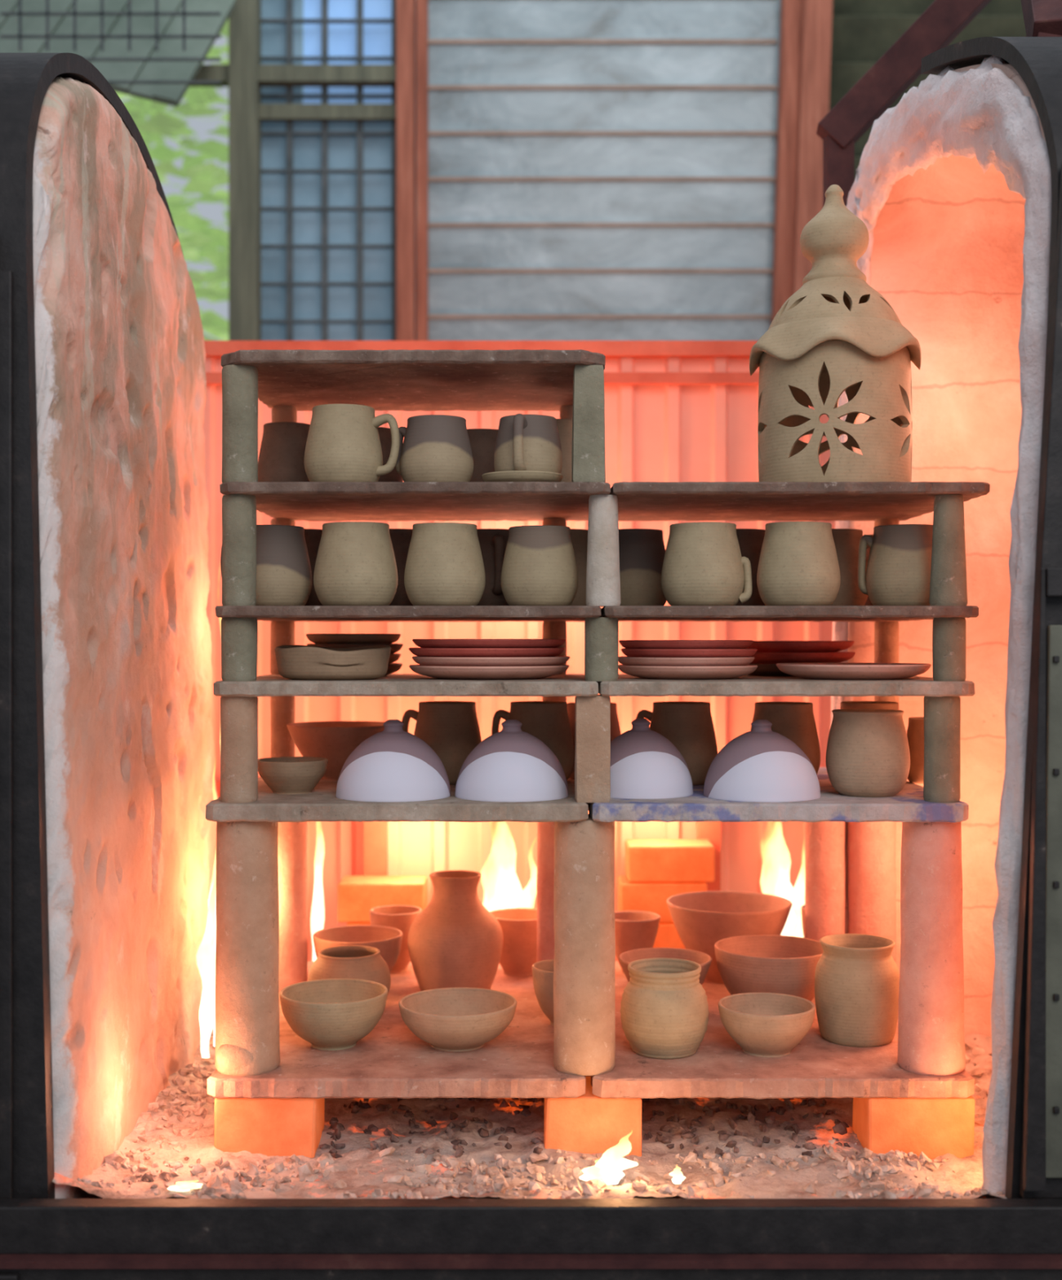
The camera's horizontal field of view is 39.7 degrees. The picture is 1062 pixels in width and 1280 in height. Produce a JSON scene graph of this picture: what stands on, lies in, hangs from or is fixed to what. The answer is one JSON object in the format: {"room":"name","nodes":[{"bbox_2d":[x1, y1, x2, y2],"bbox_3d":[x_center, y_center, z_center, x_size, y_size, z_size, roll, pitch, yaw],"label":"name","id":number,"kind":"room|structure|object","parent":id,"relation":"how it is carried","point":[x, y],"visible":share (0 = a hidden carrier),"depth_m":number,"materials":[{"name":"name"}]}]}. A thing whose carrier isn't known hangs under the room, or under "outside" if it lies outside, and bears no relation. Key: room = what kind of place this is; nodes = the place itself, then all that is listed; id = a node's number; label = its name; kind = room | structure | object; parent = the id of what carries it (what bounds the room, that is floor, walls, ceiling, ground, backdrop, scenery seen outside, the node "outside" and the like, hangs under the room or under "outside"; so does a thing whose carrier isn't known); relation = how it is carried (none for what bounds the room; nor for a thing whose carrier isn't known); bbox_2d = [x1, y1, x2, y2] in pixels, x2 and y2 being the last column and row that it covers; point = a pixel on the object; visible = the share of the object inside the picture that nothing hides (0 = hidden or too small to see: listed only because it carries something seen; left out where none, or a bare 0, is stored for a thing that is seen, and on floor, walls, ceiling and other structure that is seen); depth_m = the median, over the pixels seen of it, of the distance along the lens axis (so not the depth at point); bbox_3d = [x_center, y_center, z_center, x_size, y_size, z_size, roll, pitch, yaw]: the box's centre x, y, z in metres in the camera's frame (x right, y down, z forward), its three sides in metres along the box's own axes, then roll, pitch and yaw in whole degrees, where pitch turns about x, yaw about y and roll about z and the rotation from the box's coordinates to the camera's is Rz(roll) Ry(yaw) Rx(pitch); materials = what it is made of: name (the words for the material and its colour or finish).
{"room":"pottery kiln yard","nodes":[
{"label":"pottery kiln yard","id":0,"kind":"room"},
{"bbox_2d":[427,39,777,319],"bbox_3d":[0.183,-0.714,3.784,0.899,2.606,0.012,0,0,0],"label":"batten","id":1,"kind":"object","parent":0,"point":[429,41],"depth_m":3.78,"materials":[{"name":"wood"}]},
{"bbox_3d":[0.000,1.314,2.800,8.000,0.060,10.000,0,0,0],"label":"floor","id":2,"kind":"structure","parent":0,"visible":0},
{"bbox_2d":[115,18,228,340],"bbox_3d":[-1.601,-0.780,4.802,2.197,4.130,1.194,0,0,0],"label":"foliage","id":3,"kind":"object","parent":2,"relation":"on","point":[204,177],"visible":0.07,"depth_m":4.52,"materials":[{"name":"green plant"}]},
{"bbox_2d":[189,0,396,340],"bbox_3d":[-0.752,-0.416,3.770,0.821,3.400,0.060,0,0,0],"label":"wooden post","id":4,"kind":"object","parent":2,"relation":"on","point":[244,75],"visible":0.4,"depth_m":3.74,"materials":[{"name":"wood"}]},
{"bbox_2d":[261,120,391,340],"bbox_3d":[-0.520,-0.050,3.825,0.363,2.669,0.010,0,0,0],"label":"pane","id":5,"kind":"object","parent":2,"relation":"on","point":[307,149],"visible":0.02,"depth_m":3.82,"materials":[{"name":"glass"}]},
{"bbox_2d":[261,0,302,103],"bbox_3d":[-0.648,-1.750,3.825,0.108,0.731,0.010,0,0,0],"label":"pane","id":6,"kind":"object","parent":5,"relation":"on","point":[273,35],"visible":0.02,"depth_m":3.82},
{"bbox_2d":[302,0,391,103],"bbox_3d":[-0.466,-1.750,3.825,0.253,0.731,0.010,0,0,0],"label":"pane","id":7,"kind":"object","parent":5,"relation":"on","point":[342,37],"visible":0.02,"depth_m":3.82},
{"bbox_2d":[0,0,1061,1279],"bbox_3d":[0.001,0.059,2.114,1.722,2.450,1.212,0,0,0],"label":"kiln","id":8,"kind":"object","parent":2,"relation":"on","point":[111,496],"visible":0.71,"depth_m":1.77,"materials":[{"name":"brick"}]},
{"bbox_2d":[213,1097,324,1158],"bbox_3d":[-0.327,0.602,2.102,0.126,0.078,0.596,0,0,0],"label":"brick","id":9,"kind":"object","parent":8,"relation":"on","point":[268,1126],"visible":0.3,"depth_m":1.80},
{"bbox_2d":[480,821,522,911],"bbox_3d":[-0.039,0.414,2.520,0.094,0.420,0.037,0,0,0],"label":"flame","id":10,"kind":"object","parent":8,"relation":"on","point":[501,886],"visible":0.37,"depth_m":2.51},
{"bbox_2d":[337,839,714,949],"bbox_3d":[-0.007,0.492,2.585,0.655,0.273,0.090,0,0,0],"label":"brick stack","id":11,"kind":"object","parent":8,"relation":"on","point":[657,870],"visible":0.3,"depth_m":2.54,"materials":[{"name":"brick"}]},
{"bbox_2d":[77,1030,1003,1199],"bbox_3d":[0.109,0.620,2.094,1.244,0.064,0.994,0,0,0],"label":"rubble","id":12,"kind":"object","parent":8,"relation":"on","point":[211,1184],"visible":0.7,"depth_m":1.74,"materials":[{"name":"gravel"}]},
{"bbox_2d":[195,887,216,1057],"bbox_3d":[-0.476,0.464,2.160,0.032,0.300,0.012,0,0,0],"label":"flame","id":13,"kind":"object","parent":12,"relation":"on","point":[204,956],"visible":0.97,"depth_m":2.16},
{"bbox_2d":[319,1097,850,1158],"bbox_3d":[0.075,0.631,1.949,0.680,0.032,0.321,0,0,0],"label":"charcoal pieces","id":14,"kind":"object","parent":8,"relation":"on","point":[840,1127],"visible":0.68,"depth_m":1.89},
{"bbox_2d":[543,1075,641,1156],"bbox_3d":[0.077,0.602,2.104,0.121,0.078,0.596,0,0,0],"label":"brick","id":15,"kind":"object","parent":8,"relation":"on","point":[587,1123],"visible":0.34,"depth_m":1.81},
{"bbox_2d":[207,961,586,1098],"bbox_3d":[-0.165,0.550,2.130,0.469,0.025,0.665,0,0,0],"label":"shelf","id":16,"kind":"object","parent":15,"relation":"on","point":[390,1061],"visible":0.33,"depth_m":1.85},
{"bbox_2d":[214,821,279,1075],"bbox_3d":[-0.357,0.381,1.849,0.081,0.315,0.083,0,0,0],"label":"prop","id":17,"kind":"object","parent":16,"relation":"on","point":[247,1042],"visible":0.94,"depth_m":1.82,"materials":[{"name":"ceramic"}]},
{"bbox_2d":[277,822,307,992],"bbox_3d":[-0.372,0.381,2.260,0.057,0.315,0.057,0,0,0],"label":"prop","id":18,"kind":"object","parent":16,"relation":"on","point":[292,837],"visible":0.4,"depth_m":2.23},
{"bbox_2d":[279,978,387,1050],"bbox_3d":[-0.262,0.502,1.955,0.143,0.071,0.143,0,0,-10],"label":"clay bowl","id":19,"kind":"object","parent":16,"relation":"on","point":[327,1014],"visible":1,"depth_m":1.92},
{"bbox_2d":[307,945,391,994],"bbox_3d":[-0.261,0.493,2.115,0.119,0.089,0.119,0,0,16],"label":"pot","id":20,"kind":"object","parent":16,"relation":"on","point":[346,962],"visible":0.62,"depth_m":2.08,"materials":[{"name":"brown ceramic"}]},
{"bbox_2d":[312,924,402,972],"bbox_3d":[-0.268,0.496,2.275,0.138,0.083,0.138,0,0,42],"label":"clay bowl","id":21,"kind":"object","parent":16,"relation":"on","point":[387,940],"visible":0.37,"depth_m":2.31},
{"bbox_2d":[369,905,422,973],"bbox_3d":[-0.220,0.488,2.390,0.085,0.099,0.085,0,0,23],"label":"clay bowl","id":22,"kind":"object","parent":16,"relation":"on","point":[401,917],"visible":0.59,"depth_m":2.36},
{"bbox_2d":[407,870,502,991],"bbox_3d":[-0.116,0.448,2.250,0.146,0.179,0.146,0,0,0],"label":"clay vase","id":23,"kind":"object","parent":16,"relation":"on","point":[455,941],"visible":0.91,"depth_m":2.20,"materials":[{"name":"ceramic"}]},
{"bbox_2d":[398,987,516,1051],"bbox_3d":[-0.097,0.509,1.955,0.157,0.057,0.157,0,0,-3],"label":"clay bowl","id":24,"kind":"object","parent":16,"relation":"on","point":[446,1019],"visible":1,"depth_m":1.92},
{"bbox_2d":[489,907,537,976],"bbox_3d":[-0.018,0.490,2.375,0.108,0.095,0.108,0,0,0],"label":"clay bowl","id":25,"kind":"object","parent":16,"relation":"on","point":[518,926],"visible":0.62,"depth_m":2.33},
{"bbox_2d":[536,822,554,961],"bbox_3d":[0.045,0.381,2.260,0.073,0.315,0.073,0,0,0],"label":"prop","id":26,"kind":"object","parent":16,"relation":"on","point":[545,830],"visible":0.25,"depth_m":2.23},
{"bbox_2d":[205,777,588,822],"bbox_3d":[-0.165,0.212,2.060,0.475,0.023,0.525,0,0,0],"label":"shelf","id":27,"kind":"object","parent":26,"relation":"on","point":[322,804],"visible":0.43,"depth_m":1.80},
{"bbox_2d":[220,696,257,803],"bbox_3d":[-0.364,0.135,1.834,0.046,0.132,0.046,0,0,0],"label":"prop","id":28,"kind":"object","parent":27,"relation":"on","point":[238,714],"visible":0.91,"depth_m":1.81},
{"bbox_2d":[270,696,294,757],"bbox_3d":[-0.370,0.135,2.190,0.036,0.132,0.036,0,0,0],"label":"prop","id":29,"kind":"object","parent":27,"relation":"on","point":[282,708],"visible":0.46,"depth_m":2.17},
{"bbox_2d":[257,756,328,794],"bbox_3d":[-0.315,0.179,1.940,0.094,0.043,0.094,0,0,-3],"label":"bowl","id":30,"kind":"object","parent":27,"relation":"on","point":[282,775],"visible":0.98,"depth_m":1.91,"materials":[{"name":"brown ceramic"}]},
{"bbox_2d":[286,720,385,780],"bbox_3d":[-0.275,0.161,2.130,0.156,0.079,0.156,0,0,42],"label":"serving bowl","id":31,"kind":"object","parent":27,"relation":"on","point":[335,741],"visible":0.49,"depth_m":2.07,"materials":[{"name":"ceramic"}]},
{"bbox_2d":[335,719,450,802],"bbox_3d":[-0.177,0.152,1.895,0.147,0.098,0.147,0,0,19],"label":"lid","id":32,"kind":"object","parent":27,"relation":"on","point":[393,764],"visible":1,"depth_m":1.84,"materials":[{"name":"ceramic"}]},
{"bbox_2d":[401,701,481,785],"bbox_3d":[-0.118,0.144,2.070,0.102,0.113,0.101,0,0,-29],"label":"coffee mug","id":33,"kind":"object","parent":27,"relation":"on","point":[451,730],"visible":0.53,"depth_m":2.03,"materials":[{"name":"brown ceramic"}]},
{"bbox_2d":[454,719,568,802],"bbox_3d":[-0.025,0.152,1.895,0.146,0.098,0.146,0,0,40],"label":"lid","id":34,"kind":"object","parent":27,"relation":"on","point":[511,764],"visible":1,"depth_m":1.84,"materials":[{"name":"ceramic"}]},
{"bbox_2d":[491,701,574,780],"bbox_3d":[0.011,0.144,2.070,0.101,0.113,0.101,0,0,-41],"label":"coffee mug","id":35,"kind":"object","parent":27,"relation":"on","point":[548,722],"visible":0.54,"depth_m":2.04,"materials":[{"name":"brown ceramic"}]},
{"bbox_2d":[542,696,566,702],"bbox_3d":[0.035,0.135,2.190,0.036,0.132,0.037,0,0,0],"label":"prop","id":36,"kind":"object","parent":27,"relation":"on","point":[563,699],"visible":0.07,"depth_m":2.17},
{"bbox_2d":[213,673,598,697],"bbox_3d":[-0.154,0.060,2.010,0.477,0.019,0.425,0,0,0],"label":"shelf","id":37,"kind":"object","parent":36,"relation":"on","point":[393,684],"visible":0.76,"depth_m":1.80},
{"bbox_2d":[221,617,257,681],"bbox_3d":[-0.364,0.011,1.834,0.045,0.079,0.044,0,0,0],"label":"prop","id":38,"kind":"object","parent":37,"relation":"on","point":[239,635],"visible":1,"depth_m":1.81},
{"bbox_2d":[215,605,601,622],"bbox_3d":[-0.151,-0.035,2.010,0.479,0.015,0.425,0,0,0],"label":"shelf","id":39,"kind":"object","parent":38,"relation":"on","point":[265,613],"visible":0.86,"depth_m":1.80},
{"bbox_2d":[222,493,256,605],"bbox_3d":[-0.364,-0.111,1.834,0.042,0.138,0.042,0,0,0],"label":"prop","id":40,"kind":"object","parent":39,"relation":"on","point":[238,510],"visible":0.88,"depth_m":1.82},
{"bbox_2d":[219,481,610,520],"bbox_3d":[-0.142,-0.187,2.010,0.483,0.015,0.425,0,0,0],"label":"shelf","id":41,"kind":"object","parent":40,"relation":"on","point":[296,500],"visible":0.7,"depth_m":1.88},
{"bbox_2d":[222,364,257,483],"bbox_3d":[-0.363,-0.267,1.834,0.044,0.146,0.045,0,0,0],"label":"prop","id":42,"kind":"object","parent":41,"relation":"on","point":[239,382],"visible":0.88,"depth_m":1.81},
{"bbox_2d":[221,349,605,410],"bbox_3d":[-0.147,-0.348,1.990,0.480,0.017,0.385,0,0,0],"label":"shelf","id":43,"kind":"object","parent":42,"relation":"on","point":[389,380],"visible":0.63,"depth_m":1.90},
{"bbox_2d":[257,422,310,481],"bbox_3d":[-0.339,-0.247,2.050,0.086,0.105,0.086,0,0,0],"label":"coffee mug","id":44,"kind":"object","parent":41,"relation":"on","point":[282,446],"visible":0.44,"depth_m":2.02,"materials":[{"name":"ceramic"}]},
{"bbox_2d":[303,403,399,481],"bbox_3d":[-0.236,-0.245,1.871,0.100,0.101,0.110,0,0,-37],"label":"coffee mug","id":45,"kind":"object","parent":41,"relation":"on","point":[343,443],"visible":0.84,"depth_m":1.84,"materials":[{"name":"beige ceramic"}]},
{"bbox_2d":[395,414,473,481],"bbox_3d":[-0.121,-0.239,1.885,0.095,0.089,0.095,0,0,-18],"label":"coffee mug","id":46,"kind":"object","parent":41,"relation":"on","point":[433,447],"visible":0.89,"depth_m":1.85,"materials":[{"name":"ceramic"}]},
{"bbox_2d":[481,470,563,481],"bbox_3d":[-0.011,-0.202,1.875,0.104,0.016,0.104,0,0,0],"label":"saucer","id":47,"kind":"object","parent":41,"relation":"on","point":[515,475],"visible":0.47,"depth_m":1.83,"materials":[{"name":"beige ceramic"}]},
{"bbox_2d":[493,413,562,473],"bbox_3d":[-0.003,-0.241,1.874,0.087,0.083,0.089,0,0,-30],"label":"coffee mug","id":48,"kind":"object","parent":47,"relation":"on","point":[532,442],"visible":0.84,"depth_m":1.84,"materials":[{"name":"ceramic"}]},
{"bbox_2d":[571,364,605,482],"bbox_3d":[0.072,-0.267,1.834,0.042,0.146,0.042,0,0,0],"label":"prop","id":49,"kind":"object","parent":41,"relation":"on","point":[588,451],"visible":0.9,"depth_m":1.81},
{"bbox_2d":[220,524,312,605],"bbox_3d":[-0.336,-0.095,1.918,0.102,0.106,0.101,0,0,44],"label":"coffee mug","id":50,"kind":"object","parent":39,"relation":"on","point":[283,567],"visible":0.63,"depth_m":1.88,"materials":[{"name":"ceramic"}]},
{"bbox_2d":[313,521,398,605],"bbox_3d":[-0.224,-0.095,1.886,0.107,0.107,0.107,0,0,33],"label":"coffee mug","id":51,"kind":"object","parent":39,"relation":"on","point":[355,565],"visible":0.91,"depth_m":1.84,"materials":[{"name":"beige ceramic"}]},
{"bbox_2d":[404,522,485,605],"bbox_3d":[-0.110,-0.095,1.880,0.104,0.106,0.104,0,0,-15],"label":"coffee mug","id":52,"kind":"object","parent":39,"relation":"on","point":[445,566],"visible":0.94,"depth_m":1.84,"materials":[{"name":"beige ceramic"}]},
{"bbox_2d":[475,528,509,605],"bbox_3d":[-0.055,-0.097,2.035,0.097,0.109,0.097,0,0,32],"label":"coffee mug","id":53,"kind":"object","parent":39,"relation":"on","point":[493,542],"visible":0.37,"depth_m":1.99,"materials":[{"name":"ceramic"}]},
{"bbox_2d":[501,524,577,605],"bbox_3d":[0.012,-0.093,1.886,0.102,0.103,0.098,0,0,-39],"label":"coffee mug","id":54,"kind":"object","parent":39,"relation":"on","point":[540,567],"visible":0.91,"depth_m":1.85,"materials":[{"name":"ceramic"}]},
{"bbox_2d":[274,644,391,679],"bbox_3d":[-0.257,0.029,1.905,0.155,0.045,0.139,0,0,0],"label":"oval dish","id":55,"kind":"object","parent":37,"relation":"on","point":[295,662],"visible":1,"depth_m":1.85,"materials":[{"name":"brown ceramic"}]},
{"bbox_2d":[408,664,569,679],"bbox_3d":[-0.055,0.042,1.950,0.213,0.018,0.213,0,0,0],"label":"dinner plate","id":56,"kind":"object","parent":37,"relation":"on","point":[464,673],"visible":0.91,"depth_m":1.87,"materials":[{"name":"ceramic"}]},
{"bbox_2d":[412,656,569,666],"bbox_3d":[-0.053,0.031,1.950,0.210,0.018,0.210,0,0,0],"label":"dinner plate","id":57,"kind":"object","parent":56,"relation":"on","point":[556,660],"visible":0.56,"depth_m":1.86,"materials":[{"name":"ceramic"}]},
{"bbox_2d":[408,647,564,657],"bbox_3d":[-0.059,0.019,1.950,0.207,0.018,0.207,0,0,0],"label":"dinner plate","id":58,"kind":"object","parent":57,"relation":"on","point":[419,651],"visible":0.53,"depth_m":1.86,"materials":[{"name":"red ceramic"}]},
{"bbox_2d":[412,639,565,648],"bbox_3d":[-0.056,0.008,1.950,0.204,0.018,0.204,0,0,0],"label":"dinner plate","id":59,"kind":"object","parent":58,"relation":"on","point":[424,643],"visible":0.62,"depth_m":1.86,"materials":[{"name":"red ceramic"}]},
{"bbox_2d":[553,813,615,1075],"bbox_3d":[0.067,0.381,1.850,0.078,0.315,0.078,0,0,0],"label":"prop","id":60,"kind":"object","parent":16,"relation":"on","point":[584,967],"visible":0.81,"depth_m":1.82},
{"bbox_2d":[760,822,795,936],"bbox_3d":[0.433,0.414,2.520,0.084,0.420,0.033,0,0,0],"label":"flame","id":61,"kind":"object","parent":8,"relation":"on","point":[775,877],"visible":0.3,"depth_m":2.51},
{"bbox_2d":[852,1095,975,1159],"bbox_3d":[0.481,0.602,2.103,0.132,0.078,0.597,0,0,0],"label":"brick","id":62,"kind":"object","parent":8,"relation":"on","point":[935,1127],"visible":0.3,"depth_m":1.80,"materials":[{"name":"brick"}]},
{"bbox_2d":[591,961,974,1099],"bbox_3d":[0.310,0.550,2.130,0.472,0.025,0.665,0,0,0],"label":"shelf","id":63,"kind":"object","parent":62,"relation":"on","point":[816,1067],"visible":0.27,"depth_m":1.82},
{"bbox_2d":[614,911,660,973],"bbox_3d":[0.165,0.492,2.380,0.090,0.091,0.090,0,0,-3],"label":"clay bowl","id":64,"kind":"object","parent":63,"relation":"on","point":[634,930],"visible":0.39,"depth_m":2.35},
{"bbox_2d":[620,957,709,1059],"bbox_3d":[0.175,0.482,1.925,0.116,0.111,0.116,0,0,0],"label":"clay jar","id":65,"kind":"object","parent":63,"relation":"on","point":[664,1012],"visible":1,"depth_m":1.88,"materials":[{"name":"ceramic"}]},
{"bbox_2d":[618,947,711,985],"bbox_3d":[0.193,0.497,2.115,0.134,0.081,0.134,0,0,-16],"label":"clay bowl","id":66,"kind":"object","parent":63,"relation":"on","point":[704,960],"visible":0.17,"depth_m":2.16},
{"bbox_2d":[666,890,792,984],"bbox_3d":[0.314,0.476,2.330,0.198,0.123,0.198,0,0,-29],"label":"clay bowl","id":67,"kind":"object","parent":63,"relation":"on","point":[700,919],"visible":0.57,"depth_m":2.28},
{"bbox_2d":[718,992,815,1057],"bbox_3d":[0.308,0.507,1.925,0.126,0.061,0.126,0,0,0],"label":"clay bowl","id":68,"kind":"object","parent":63,"relation":"on","point":[764,1024],"visible":1,"depth_m":1.89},
{"bbox_2d":[714,934,822,1001],"bbox_3d":[0.347,0.489,2.115,0.165,0.097,0.165,0,0,29],"label":"clay bowl","id":69,"kind":"object","parent":63,"relation":"on","point":[752,963],"visible":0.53,"depth_m":2.06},
{"bbox_2d":[804,821,844,941],"bbox_3d":[0.452,0.381,2.260,0.061,0.315,0.061,0,0,0],"label":"prop","id":70,"kind":"object","parent":63,"relation":"on","point":[824,841],"visible":0.47,"depth_m":2.23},
{"bbox_2d":[814,933,899,1047],"bbox_3d":[0.441,0.472,1.985,0.113,0.131,0.113,0,0,-23],"label":"clay jar","id":71,"kind":"object","parent":63,"relation":"on","point":[857,975],"visible":0.98,"depth_m":1.94,"materials":[{"name":"ceramic"}]},
{"bbox_2d":[847,821,896,963],"bbox_3d":[0.524,0.381,2.260,0.073,0.315,0.073,0,0,0],"label":"prop","id":72,"kind":"object","parent":63,"relation":"on","point":[871,846],"visible":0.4,"depth_m":2.23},
{"bbox_2d":[897,822,965,1076],"bbox_3d":[0.504,0.381,1.850,0.082,0.315,0.082,0,0,0],"label":"prop","id":73,"kind":"object","parent":63,"relation":"on","point":[931,1038],"visible":0.88,"depth_m":1.82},
{"bbox_2d":[587,767,968,822],"bbox_3d":[0.307,0.212,2.060,0.469,0.023,0.524,0,0,0],"label":"shelf","id":74,"kind":"object","parent":73,"relation":"on","point":[908,805],"visible":0.38,"depth_m":1.80,"materials":[{"name":"stone"}]},
{"bbox_2d":[574,694,610,802],"bbox_3d":[0.077,0.135,1.836,0.044,0.132,0.045,0,0,0],"label":"prop","id":75,"kind":"object","parent":74,"relation":"on","point":[593,713],"visible":0.94,"depth_m":1.81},
{"bbox_2d":[610,718,693,799],"bbox_3d":[0.144,0.152,1.925,0.136,0.098,0.136,0,0,29],"label":"lid","id":76,"kind":"object","parent":74,"relation":"on","point":[645,764],"visible":0.87,"depth_m":1.88,"materials":[{"name":"ceramic"}]},
{"bbox_2d":[635,701,717,785],"bbox_3d":[0.211,0.144,2.060,0.101,0.113,0.101,0,0,-28],"label":"coffee mug","id":77,"kind":"object","parent":74,"relation":"on","point":[688,726],"visible":0.59,"depth_m":2.02,"materials":[{"name":"brown ceramic"}]},
{"bbox_2d":[703,719,820,802],"bbox_3d":[0.297,0.152,1.895,0.149,0.098,0.149,0,0,32],"label":"lid","id":78,"kind":"object","parent":74,"relation":"on","point":[761,764],"visible":1,"depth_m":1.84,"materials":[{"name":"ceramic"}]},
{"bbox_2d":[750,701,820,774],"bbox_3d":[0.352,0.144,2.050,0.101,0.113,0.101,0,0,-22],"label":"coffee mug","id":79,"kind":"object","parent":74,"relation":"on","point":[795,721],"visible":0.46,"depth_m":2.01,"materials":[{"name":"brown ceramic"}]},
{"bbox_2d":[826,708,910,797],"bbox_3d":[0.438,0.146,1.910,0.107,0.109,0.107,0,0,35],"label":"clay jar","id":80,"kind":"object","parent":74,"relation":"on","point":[868,755],"visible":1,"depth_m":1.87,"materials":[{"name":"ceramic"}]},
{"bbox_2d":[923,696,960,803],"bbox_3d":[0.513,0.135,1.834,0.044,0.132,0.044,0,0,0],"label":"prop","id":81,"kind":"object","parent":74,"relation":"on","point":[942,714],"visible":0.86,"depth_m":1.82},
{"bbox_2d":[596,673,974,697],"bbox_3d":[0.317,0.060,2.010,0.465,0.019,0.425,0,0,0],"label":"shelf","id":82,"kind":"object","parent":81,"relation":"on","point":[627,685],"visible":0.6,"depth_m":1.80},
{"bbox_2d":[584,617,618,681],"bbox_3d":[0.088,0.011,1.834,0.042,0.079,0.042,0,0,0],"label":"prop","id":83,"kind":"object","parent":82,"relation":"on","point":[601,633],"visible":0.98,"depth_m":1.82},
{"bbox_2d":[618,664,757,679],"bbox_3d":[0.207,0.042,1.950,0.186,0.018,0.186,0,0,0],"label":"dinner plate","id":84,"kind":"object","parent":82,"relation":"on","point":[688,673],"visible":0.96,"depth_m":1.88,"materials":[{"name":"ceramic"}]},
{"bbox_2d":[618,656,755,666],"bbox_3d":[0.204,0.031,1.950,0.183,0.018,0.183,0,0,0],"label":"dinner plate","id":85,"kind":"object","parent":84,"relation":"on","point":[624,660],"visible":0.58,"depth_m":1.87,"materials":[{"name":"ceramic"}]},
{"bbox_2d":[776,662,931,679],"bbox_3d":[0.424,0.041,1.935,0.200,0.020,0.200,0,0,0],"label":"dinner plate","id":86,"kind":"object","parent":82,"relation":"on","point":[826,671],"visible":1,"depth_m":1.86,"materials":[{"name":"ceramic"}]},
{"bbox_2d":[932,617,965,681],"bbox_3d":[0.522,0.011,1.834,0.041,0.079,0.040,0,0,0],"label":"prop","id":87,"kind":"object","parent":82,"relation":"on","point":[948,633],"visible":1,"depth_m":1.82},
{"bbox_2d":[600,605,978,622],"bbox_3d":[0.321,-0.035,2.010,0.466,0.015,0.424,0,0,0],"label":"shelf","id":88,"kind":"object","parent":87,"relation":"on","point":[624,613],"visible":0.81,"depth_m":1.80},
{"bbox_2d":[586,494,620,606],"bbox_3d":[0.090,-0.111,1.834,0.044,0.138,0.044,0,0,0],"label":"prop","id":89,"kind":"object","parent":88,"relation":"on","point":[602,573],"visible":0.94,"depth_m":1.82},
{"bbox_2d":[618,528,666,605],"bbox_3d":[0.144,-0.097,2.035,0.097,0.109,0.098,0,0,35],"label":"coffee mug","id":90,"kind":"object","parent":88,"relation":"on","point":[642,551],"visible":0.55,"depth_m":1.99,"materials":[{"name":"ceramic"}]},
{"bbox_2d":[661,521,751,605],"bbox_3d":[0.220,-0.095,1.880,0.106,0.106,0.106,0,0,-41],"label":"coffee mug","id":91,"kind":"object","parent":88,"relation":"on","point":[704,564],"visible":0.94,"depth_m":1.84,"materials":[{"name":"beige ceramic"}]},
{"bbox_2d":[756,521,840,605],"bbox_3d":[0.342,-0.095,1.880,0.106,0.107,0.106,0,0,27],"label":"coffee mug","id":92,"kind":"object","parent":88,"relation":"on","point":[798,565],"visible":0.92,"depth_m":1.84,"materials":[{"name":"beige ceramic"}]},
{"bbox_2d":[830,528,868,605],"bbox_3d":[0.420,-0.097,2.035,0.097,0.109,0.097,0,0,-28],"label":"coffee mug","id":93,"kind":"object","parent":88,"relation":"on","point":[846,541],"visible":0.27,"depth_m":1.99,"materials":[{"name":"brown ceramic"}]},
{"bbox_2d":[857,524,933,605],"bbox_3d":[0.487,-0.095,1.918,0.099,0.107,0.098,0,0,-23],"label":"coffee mug","id":94,"kind":"object","parent":88,"relation":"on","point":[898,571],"visible":0.78,"depth_m":1.88,"materials":[{"name":"ceramic"}]},
{"bbox_2d":[928,494,967,605],"bbox_3d":[0.521,-0.111,1.834,0.046,0.138,0.046,0,0,0],"label":"prop","id":95,"kind":"object","parent":88,"relation":"on","point":[948,582],"visible":0.88,"depth_m":1.82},
{"bbox_2d":[608,481,990,520],"bbox_3d":[0.333,-0.187,2.010,0.467,0.015,0.425,0,0,0],"label":"shelf","id":96,"kind":"object","parent":95,"relation":"on","point":[637,500],"visible":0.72,"depth_m":1.88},
{"bbox_2d":[749,184,921,482],"bbox_3d":[0.398,-0.396,1.930,0.231,0.404,0.220,0,0,-18],"label":"lantern","id":97,"kind":"object","parent":96,"relation":"on","point":[837,334],"visible":0.99,"depth_m":1.86,"materials":[{"name":"ceramic"}]},
{"bbox_2d":[396,0,832,340],"bbox_3d":[-0.450,-0.442,3.745,2.446,3.451,0.150,0,0,0],"label":"posts","id":98,"kind":"object","parent":2,"relation":"on","point":[806,25],"visible":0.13,"depth_m":3.71,"materials":[{"name":"wood"}]},
{"bbox_2d":[0,0,235,106],"bbox_3d":[-1.186,-1.610,3.657,0.934,0.686,0.359,0,0,0],"label":"roof","id":99,"kind":"object","parent":98,"relation":"attached to","point":[172,95],"visible":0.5,"depth_m":3.58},
{"bbox_2d":[0,0,396,340],"bbox_3d":[-0.827,-0.516,3.602,0.972,3.200,0.404,0,0,0],"label":"lattice","id":100,"kind":"object","parent":98,"relation":"attached to","point":[289,20],"visible":0.42,"depth_m":3.79,"materials":[{"name":"metal"}]},
{"bbox_2d":[427,0,781,340],"bbox_3d":[0.195,-0.779,3.793,0.925,2.726,0.022,0,0,0],"label":"siding","id":101,"kind":"object","parent":98,"relation":"attached to","point":[449,156],"visible":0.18,"depth_m":3.79,"materials":[{"name":"wood"}]},
{"bbox_2d":[828,0,1026,178],"bbox_3d":[1.186,-1.244,3.772,0.876,1.661,0.065,0,0,0],"label":"wall","id":102,"kind":"structure","parent":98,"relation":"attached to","point":[863,31],"depth_m":3.77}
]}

